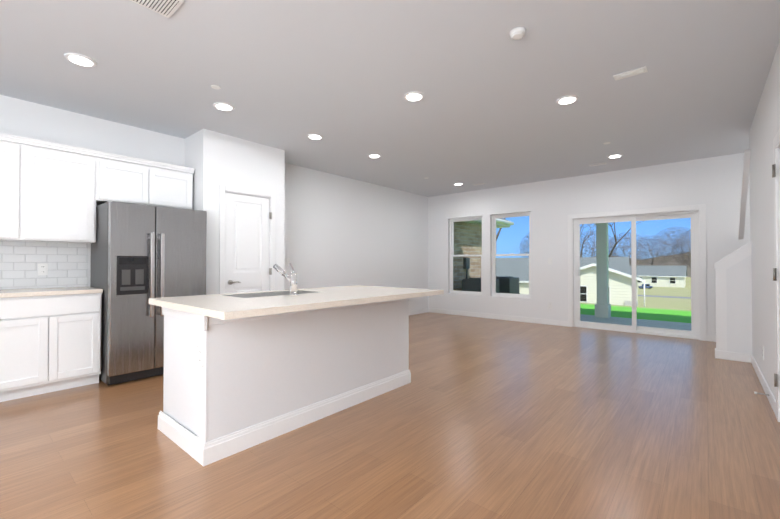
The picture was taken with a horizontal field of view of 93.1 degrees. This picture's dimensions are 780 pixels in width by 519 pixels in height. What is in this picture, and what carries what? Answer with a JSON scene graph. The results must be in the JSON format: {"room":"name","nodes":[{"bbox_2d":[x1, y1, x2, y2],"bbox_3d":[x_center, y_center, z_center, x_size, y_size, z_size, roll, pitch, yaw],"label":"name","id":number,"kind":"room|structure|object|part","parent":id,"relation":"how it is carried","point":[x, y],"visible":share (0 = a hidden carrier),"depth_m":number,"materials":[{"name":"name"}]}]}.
{"room":"kitchen","nodes":[
{"label":"kitchen","id":0,"kind":"room"},
{"bbox_2d":[0,95,427,310],"bbox_3d":[-2.363,-0.158,5.072,0.150,2.740,10.220,0,-1,40],"label":"wall","id":1,"kind":"structure","parent":0,"point":[341,231],"depth_m":6.40,"materials":[{"name":"white paint"}]},
{"bbox_2d":[0,137,35,241],"bbox_3d":[-3.579,-0.623,3.268,0.342,0.890,0.591,0,-1,40],"label":"upper cabinet","id":2,"kind":"object","parent":1,"relation":"attached to","point":[17,155],"depth_m":3.30,"materials":[{"name":"white paint"}]},
{"bbox_2d":[0,241,87,288],"bbox_3d":[-4.242,0.045,2.745,0.008,0.456,3.144,0,-1,40],"label":"tile backsplash","id":3,"kind":"structure","parent":1,"relation":"attached to","point":[66,262],"depth_m":3.67,"materials":[{"name":"white tile"}]},
{"bbox_2d":[38,263,47,274],"bbox_3d":[-3.445,0.098,3.665,0.008,0.118,0.075,0,-1,40],"label":"outlet","id":4,"kind":"object","parent":3,"relation":"attached to","point":[42,268],"visible":1,"depth_m":3.67,"materials":[{"name":"white plastic"}]},
{"bbox_2d":[32,141,99,242],"bbox_3d":[-3.289,-0.620,3.608,0.342,0.890,0.612,0,-1,40],"label":"upper cabinet","id":5,"kind":"object","parent":1,"relation":"attached to","point":[53,192],"depth_m":3.56,"materials":[{"name":"white paint"}]},
{"bbox_2d":[100,153,155,205],"bbox_3d":[-2.922,-0.829,4.041,0.342,0.462,0.520,0,-1,40],"label":"upper cabinet","id":6,"kind":"object","parent":1,"relation":"attached to","point":[122,179],"depth_m":3.93,"materials":[{"name":"white paint"}]},
{"bbox_2d":[156,165,194,209],"bbox_3d":[-2.662,-0.826,4.345,0.342,0.462,0.528,0,-1,40],"label":"upper cabinet","id":7,"kind":"object","parent":1,"relation":"attached to","point":[174,187],"depth_m":4.28,"materials":[{"name":"white paint"}]},
{"bbox_2d":[285,258,289,264],"bbox_3d":[-1.614,0.030,5.824,0.009,0.118,0.075,0,-1,40],"label":"switch plate","id":8,"kind":"object","parent":1,"relation":"attached to","point":[287,261],"visible":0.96,"depth_m":5.82,"materials":[{"name":"white plastic"}]},
{"bbox_2d":[409,308,428,315],"bbox_3d":[-0.483,1.183,7.135,0.013,0.100,4.320,0,-1,40],"label":"baseboard","id":9,"kind":"structure","parent":1,"relation":"attached to","point":[419,311],"depth_m":8.47,"materials":[{"name":"white paint"}]},
{"bbox_2d":[185,129,284,294],"bbox_3d":[-2.038,-0.159,4.913,0.550,2.740,1.100,0,-1,40],"label":"wall","id":10,"kind":"structure","parent":0,"point":[214,159],"depth_m":4.56,"materials":[{"name":"white paint"}]},
{"bbox_2d":[219,185,274,293],"bbox_3d":[-1.846,0.154,4.768,0.106,2.110,0.756,0,-1,40],"label":"door frame","id":11,"kind":"structure","parent":10,"relation":"attached to","point":[223,189],"depth_m":4.62,"materials":[{"name":"white paint"}]},
{"bbox_2d":[225,192,271,293],"bbox_3d":[-1.809,0.186,4.751,0.096,2.021,0.630,0,-1,40],"label":"pantry door","id":12,"kind":"structure","parent":10,"relation":"in","point":[247,268],"depth_m":4.74,"materials":[{"name":"white paint"}]},
{"bbox_3d":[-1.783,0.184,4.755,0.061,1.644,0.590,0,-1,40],"label":"handle","id":13,"kind":"part","parent":12,"relation":"part of","materials":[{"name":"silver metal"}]},
{"bbox_2d":[0,312,779,518],"bbox_3d":[0.185,1.250,2.882,6.850,0.120,10.220,0,-1,40],"label":"floor","id":14,"kind":"structure","parent":0,"point":[481,418],"depth_m":2.34,"materials":[{"name":"brown wood"}]},
{"bbox_2d":[0,286,102,401],"bbox_3d":[-3.245,0.738,3.423,0.632,0.915,0.810,0,-1,40],"label":"base cabinet","id":15,"kind":"object","parent":14,"relation":"on","point":[50,339],"visible":1,"depth_m":3.26,"materials":[{"name":"white paint"}]},
{"bbox_2d":[90,201,206,385],"bbox_3d":[-2.578,0.329,3.985,0.828,1.745,0.881,0,-1,40],"label":"fridge","id":16,"kind":"object","parent":14,"relation":"on","point":[141,254],"visible":0.88,"depth_m":3.63,"materials":[{"name":"grey metal"}]},
{"bbox_2d":[158,299,410,466],"bbox_3d":[-0.715,0.754,3.098,0.757,0.877,1.960,0,-1,40],"label":"kitchen island","id":17,"kind":"object","parent":14,"relation":"on","point":[244,371],"depth_m":2.50,"materials":[{"name":"white paint"}]},
{"bbox_2d":[149,295,300,318],"bbox_3d":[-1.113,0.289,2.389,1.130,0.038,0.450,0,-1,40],"label":"island countertop","id":18,"kind":"structure","parent":17,"relation":"on","point":[215,306],"depth_m":2.20,"materials":[{"name":"beige stone"}]},
{"bbox_2d":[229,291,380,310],"bbox_3d":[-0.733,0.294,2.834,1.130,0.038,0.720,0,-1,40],"label":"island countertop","id":19,"kind":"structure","parent":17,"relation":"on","point":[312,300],"depth_m":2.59,"materials":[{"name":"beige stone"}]},
{"bbox_2d":[241,291,304,298],"bbox_3d":[-0.938,0.397,3.008,0.414,0.235,0.744,0,-1,40],"label":"sink","id":20,"kind":"object","parent":19,"relation":"in","point":[248,295],"depth_m":3.16,"materials":[{"name":"silver metal"}]},
{"bbox_2d":[273,263,300,294],"bbox_3d":[-0.817,0.152,2.894,0.249,0.247,0.083,0,-1,40],"label":"faucet","id":21,"kind":"object","parent":19,"relation":"on","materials":[{"name":"silver metal"}]},
{"bbox_2d":[0,0,779,196],"bbox_3d":[0.185,-1.625,2.911,6.850,0.150,10.220,0,-1,40],"label":"ceiling","id":22,"kind":"structure","parent":0,"point":[342,77],"depth_m":3.14,"materials":[{"name":"white paint"}]},
{"bbox_2d":[64,53,96,66],"bbox_3d":[-2.397,-1.544,2.866,0.196,0.012,0.196,0,-1,40],"label":"recessed light","id":23,"kind":"object","parent":22,"relation":"in","point":[80,59],"visible":0.96,"depth_m":2.85,"materials":[{"name":"white paint"}]},
{"bbox_2d":[130,0,183,17],"bbox_3d":[-1.401,-1.548,2.200,0.240,0.016,0.240,0,-1,40],"label":"ceiling vent","id":24,"kind":"object","parent":22,"relation":"in","point":[167,8],"visible":1,"depth_m":2.24,"materials":[{"name":"white plastic"}]},
{"bbox_2d":[211,85,220,89],"bbox_3d":[-1.560,-1.542,3.308,0.084,0.006,0.084,0,-1,40],"label":"sprinkler","id":25,"kind":"object","parent":22,"relation":"attached to","point":[217,87],"visible":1,"depth_m":3.31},
{"bbox_2d":[213,102,234,110],"bbox_3d":[-1.670,-1.535,3.718,0.196,0.012,0.196,0,-1,40],"label":"recessed light","id":26,"kind":"object","parent":22,"relation":"in","point":[223,106],"visible":0.96,"depth_m":3.69,"materials":[{"name":"white paint"}]},
{"bbox_2d":[307,134,322,139],"bbox_3d":[-0.931,-1.526,4.599,0.196,0.012,0.196,0,-1,40],"label":"recessed light","id":27,"kind":"object","parent":22,"relation":"in","point":[315,136],"visible":0.94,"depth_m":4.57,"materials":[{"name":"white paint"}]},
{"bbox_2d":[368,154,380,157],"bbox_3d":[-0.230,-1.518,5.420,0.196,0.012,0.196,0,-1,40],"label":"recessed light","id":28,"kind":"object","parent":22,"relation":"in","point":[374,155],"visible":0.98,"depth_m":5.39,"materials":[{"name":"white paint"}]},
{"bbox_2d":[404,91,423,100],"bbox_3d":[0.228,-1.537,3.492,0.196,0.012,0.196,0,-1,40],"label":"recessed light","id":29,"kind":"object","parent":22,"relation":"in","point":[414,96],"visible":0.98,"depth_m":3.47,"materials":[{"name":"white paint"}]},
{"bbox_2d":[509,27,525,39],"bbox_3d":[0.872,-1.536,2.521,0.108,0.034,0.108,0,-1,40],"label":"smoke detector","id":30,"kind":"object","parent":22,"relation":"attached to","point":[517,33],"visible":1,"depth_m":2.50,"materials":[{"name":"white plastic"}]},
{"bbox_2d":[556,95,578,104],"bbox_3d":[1.711,-1.536,3.566,0.196,0.012,0.196,0,-1,40],"label":"recessed light","id":31,"kind":"object","parent":22,"relation":"in","point":[568,99],"visible":0.98,"depth_m":3.55,"materials":[{"name":"white paint"}]},
{"bbox_2d":[589,162,605,165],"bbox_3d":[3.309,-1.511,5.884,0.230,0.016,0.100,0,-1,40],"label":"ceiling vent","id":32,"kind":"object","parent":22,"relation":"in","point":[597,164],"visible":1,"depth_m":5.86,"materials":[{"name":"white plastic"}]},
{"bbox_2d":[607,154,621,157],"bbox_3d":[3.308,-1.518,5.437,0.196,0.012,0.196,0,-1,40],"label":"recessed light","id":33,"kind":"object","parent":22,"relation":"in","point":[615,156],"visible":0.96,"depth_m":5.42,"materials":[{"name":"white paint"}]},
{"bbox_2d":[613,66,647,80],"bbox_3d":[1.992,-1.539,3.063,0.230,0.016,0.100,0,-1,40],"label":"ceiling vent","id":34,"kind":"object","parent":22,"relation":"in","point":[637,71],"visible":0.98,"depth_m":3.05,"materials":[{"name":"white metal"}]},
{"bbox_2d":[428,153,749,334],"bbox_3d":[3.511,-0.142,6.677,6.700,2.740,0.150,0,-1,40],"label":"wall","id":35,"kind":"structure","parent":0,"point":[714,184],"depth_m":6.85,"materials":[{"name":"white paint"}]},
{"bbox_2d":[448,216,481,295],"bbox_3d":[1.696,-0.076,8.223,0.850,1.720,0.154,0,-1,40],"label":"window","id":36,"kind":"structure","parent":35,"relation":"in","point":[452,291],"depth_m":8.38,"materials":[{"name":"white plastic"}]},
{"bbox_2d":[429,308,567,326],"bbox_3d":[2.099,1.189,7.762,3.065,0.100,0.013,0,-1,40],"label":"baseboard","id":37,"kind":"structure","parent":35,"relation":"attached to","point":[453,312],"depth_m":7.58,"materials":[{"name":"white paint"}]},
{"bbox_2d":[490,212,530,298],"bbox_3d":[2.479,-0.083,7.555,0.850,1.720,0.154,0,-1,40],"label":"window","id":38,"kind":"structure","parent":35,"relation":"in","point":[494,280],"depth_m":7.63,"materials":[{"name":"white plastic"}]},
{"bbox_2d":[568,204,706,340],"bbox_3d":[4.046,0.199,6.207,1.930,2.050,0.166,0,-1,40],"label":"sliding glass door","id":39,"kind":"structure","parent":35,"relation":"attached to","point":[693,333],"depth_m":6.09,"materials":[{"name":"white plastic"}]},
{"bbox_2d":[707,334,715,341],"bbox_3d":[5.312,1.162,5.019,1.525,0.100,0.013,0,-1,40],"label":"baseboard","id":40,"kind":"structure","parent":35,"relation":"attached to","point":[712,338],"depth_m":5.48,"materials":[{"name":"white paint"}]},
{"bbox_2d":[726,255,751,353],"bbox_3d":[4.472,0.193,4.203,1.130,2.020,0.120,0,-1,40],"label":"wall","id":41,"kind":"structure","parent":0,"point":[739,301],"depth_m":4.39,"materials":[{"name":"white paint"}]},
{"bbox_2d":[714,241,752,362],"bbox_3d":[4.463,0.161,4.211,1.154,2.085,0.170,0,-1,40],"label":"trim","id":42,"kind":"structure","parent":41,"relation":"attached to","point":[721,266],"depth_m":4.47,"materials":[{"name":"white paint"}]},
{"bbox_2d":[749,41,779,398],"bbox_3d":[1.501,-0.198,1.036,0.120,2.740,8.800,0,-1,40],"label":"wall","id":43,"kind":"structure","parent":0,"point":[764,128],"depth_m":3.21,"materials":[{"name":"white paint"}]},
{"bbox_2d":[738,149,750,238],"bbox_3d":[4.575,-0.786,4.776,0.052,0.990,1.270,0,-1,40],"label":"trim","id":44,"kind":"structure","parent":43,"relation":"attached to","point":[746,165],"depth_m":4.69,"materials":[{"name":"white paint"}]},
{"bbox_2d":[751,354,775,414],"bbox_3d":[3.559,1.147,3.534,0.013,0.100,2.021,0,-1,40],"label":"baseboard","id":45,"kind":"structure","parent":43,"relation":"attached to","point":[764,384],"depth_m":3.33,"materials":[{"name":"white paint"}]},
{"bbox_2d":[772,164,777,386],"bbox_3d":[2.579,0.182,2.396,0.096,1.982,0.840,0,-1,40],"label":"door hinge","id":46,"kind":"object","parent":43,"relation":"in","point":[774,273],"depth_m":2.71,"materials":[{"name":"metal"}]},
{"bbox_2d":[773,128,779,421],"bbox_3d":[2.616,0.137,2.350,0.136,2.095,1.020,0,-1,40],"label":"door frame","id":47,"kind":"structure","parent":43,"relation":"attached to","point":[776,150],"depth_m":2.71,"materials":[{"name":"white paint"}]},
{"label":"outside","id":48,"kind":"structure","parent":0,"visible":0},
{"bbox_2d":[580,277,690,322],"bbox_3d":[73.965,4.302,86.310,180.000,4.350,212.530,0,-1,40],"label":"ground","id":49,"kind":"structure","parent":48,"point":[643,312],"depth_m":11.02,"materials":[{"name":"green plant"}]},
{"bbox_2d":[453,222,481,290],"bbox_3d":[0.646,0.169,11.743,4.000,2.420,3.820,0,-1,40],"label":"brick wall","id":50,"kind":"structure","parent":49,"relation":"on","point":[474,238],"depth_m":10.45,"materials":[{"name":"beige brick"}]},
{"bbox_2d":[463,257,469,278],"bbox_3d":[2.185,0.461,10.321,0.184,1.031,0.220,0,-1,40],"label":"electrical disconnect","id":51,"kind":"object","parent":50,"relation":"attached to","point":[465,261],"depth_m":10.30,"materials":[{"name":"metal"}]},
{"bbox_2d":[462,218,513,227],"bbox_3d":[0.861,-2.180,11.820,4.657,2.280,4.180,0,-1,40],"label":"roof","id":52,"kind":"structure","parent":50,"relation":"on","point":[503,222],"depth_m":11.33,"materials":[{"name":"white paint"}]},
{"bbox_2d":[461,278,499,292],"bbox_3d":[2.403,0.925,9.789,0.800,0.870,0.800,0,-1,40],"label":"ac unit","id":53,"kind":"object","parent":49,"relation":"on","point":[469,283],"depth_m":9.60,"materials":[{"name":"metal"}]},
{"bbox_2d":[496,276,519,293],"bbox_3d":[3.312,0.935,10.853,0.800,0.870,0.800,0,-1,40],"label":"ac unit","id":54,"kind":"object","parent":49,"relation":"on","point":[506,282],"depth_m":10.50,"materials":[{"name":"metal"}]},
{"bbox_2d":[513,233,528,257],"bbox_3d":[44.910,-1.788,112.472,14.887,17.479,13.622,0,-1,40],"label":"bare tree","id":55,"kind":"object","parent":49,"relation":"on","point":[527,242],"depth_m":111.36,"materials":[{"name":"grey plant"}]},
{"bbox_3d":[45.886,-3.495,112.025,12.800,11.840,12.800,0,-1,40],"label":"crown","id":56,"kind":"part","parent":55,"relation":"part of","materials":[{"name":"plant"}]},
{"bbox_2d":[496,257,629,293],"bbox_3d":[17.456,2.426,42.235,16.600,5.280,7.790,0,-1,31],"label":"house","id":57,"kind":"structure","parent":49,"relation":"on","point":[521,265],"depth_m":40.52,"materials":[{"name":"plastic"}]},
{"bbox_2d":[580,224,595,256],"bbox_3d":[35.508,-2.653,67.594,10.341,17.564,11.880,0,-1,40],"label":"bare tree","id":58,"kind":"object","parent":49,"relation":"on","point":[585,237],"depth_m":68.31,"materials":[{"name":"plant"}]},
{"bbox_2d":[580,231,615,256],"bbox_3d":[60.188,-1.261,108.733,12.000,15.960,15.600,0,-1,40],"label":"bare tree","id":59,"kind":"object","parent":49,"relation":"on","point":[589,246],"depth_m":103.54,"materials":[{"name":"grey plant"}]},
{"bbox_2d":[580,263,642,304],"bbox_3d":[18.799,2.386,33.802,6.900,4.130,5.730,0,-1,31],"label":"house","id":60,"kind":"structure","parent":49,"relation":"on","point":[614,289],"depth_m":31.02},
{"bbox_2d":[595,222,640,256],"bbox_3d":[28.253,-3.117,47.898,14.450,17.502,15.681,0,-1,40],"label":"bare tree","id":61,"kind":"object","parent":49,"relation":"on","point":[613,248],"depth_m":45.21,"materials":[{"name":"brown plant"}]},
{"bbox_2d":[608,233,656,265],"bbox_3d":[65.645,-0.894,104.334,16.351,15.025,11.200,0,-1,40],"label":"bare tree","id":62,"kind":"object","parent":49,"relation":"on","point":[626,247],"depth_m":100.48,"materials":[{"name":"plant"}]},
{"bbox_2d":[625,280,644,306],"bbox_3d":[19.920,3.038,30.072,1.403,2.750,0.113,0,-1,35],"label":"post","id":63,"kind":"object","parent":49,"relation":"on","point":[628,304],"depth_m":30.17,"materials":[{"name":"plastic"}]},
{"bbox_2d":[580,314,690,330],"bbox_3d":[4.792,1.307,7.008,4.600,0.090,2.020,0,-1,40],"label":"patio slab","id":64,"kind":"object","parent":49,"relation":"on","point":[654,323],"depth_m":7.42,"materials":[{"name":"concrete"}]},
{"bbox_2d":[595,223,610,317],"bbox_3d":[4.708,-0.142,8.187,0.270,2.830,0.270,0,-1,40],"label":"porch column","id":65,"kind":"structure","parent":64,"relation":"on","point":[602,269],"depth_m":8.10,"materials":[{"name":"paint"}]},
{"bbox_2d":[638,284,652,288],"bbox_3d":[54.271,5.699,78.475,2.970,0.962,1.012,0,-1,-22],"label":"truck","id":66,"kind":"object","parent":49,"relation":"on","point":[646,286],"depth_m":78.12,"materials":[{"name":"paint"}]},
{"bbox_2d":[636,235,674,265],"bbox_3d":[72.765,-0.178,102.662,10.400,13.322,11.686,0,-1,40],"label":"bare tree","id":67,"kind":"object","parent":49,"relation":"on","point":[650,253],"depth_m":100.28,"materials":[{"name":"plant"}]},
{"bbox_2d":[629,266,686,287],"bbox_3d":[64.130,4.170,92.427,15.800,5.280,8.740,0,-1,40],"label":"house","id":68,"kind":"structure","parent":49,"relation":"on","point":[666,280],"depth_m":87.78,"materials":[{"name":"plastic"}]},
{"bbox_2d":[638,295,690,298],"bbox_3d":[36.014,5.683,57.245,140.000,0.262,6.000,0,-1,40],"label":"street","id":69,"kind":"structure","parent":49,"relation":"on","point":[664,296],"depth_m":55.23,"materials":[{"name":"grey asphalt"}]},
{"bbox_2d":[650,227,690,265],"bbox_3d":[77.771,-1.157,97.692,15.081,15.344,13.642,0,-1,40],"label":"bare tree","id":70,"kind":"object","parent":49,"relation":"on","point":[668,250],"depth_m":95.31,"materials":[{"name":"plant"}]},
{"bbox_2d":[666,230,690,265],"bbox_3d":[76.265,-0.591,92.633,12.847,14.337,11.200,0,-1,40],"label":"bare tree","id":71,"kind":"object","parent":49,"relation":"on","point":[685,252],"depth_m":92.06,"materials":[{"name":"plant"}]},
{"bbox_2d":[612,253,690,276],"bbox_3d":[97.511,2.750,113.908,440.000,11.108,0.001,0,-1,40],"label":"hill","id":72,"kind":"structure","parent":48,"point":[688,268],"depth_m":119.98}
]}

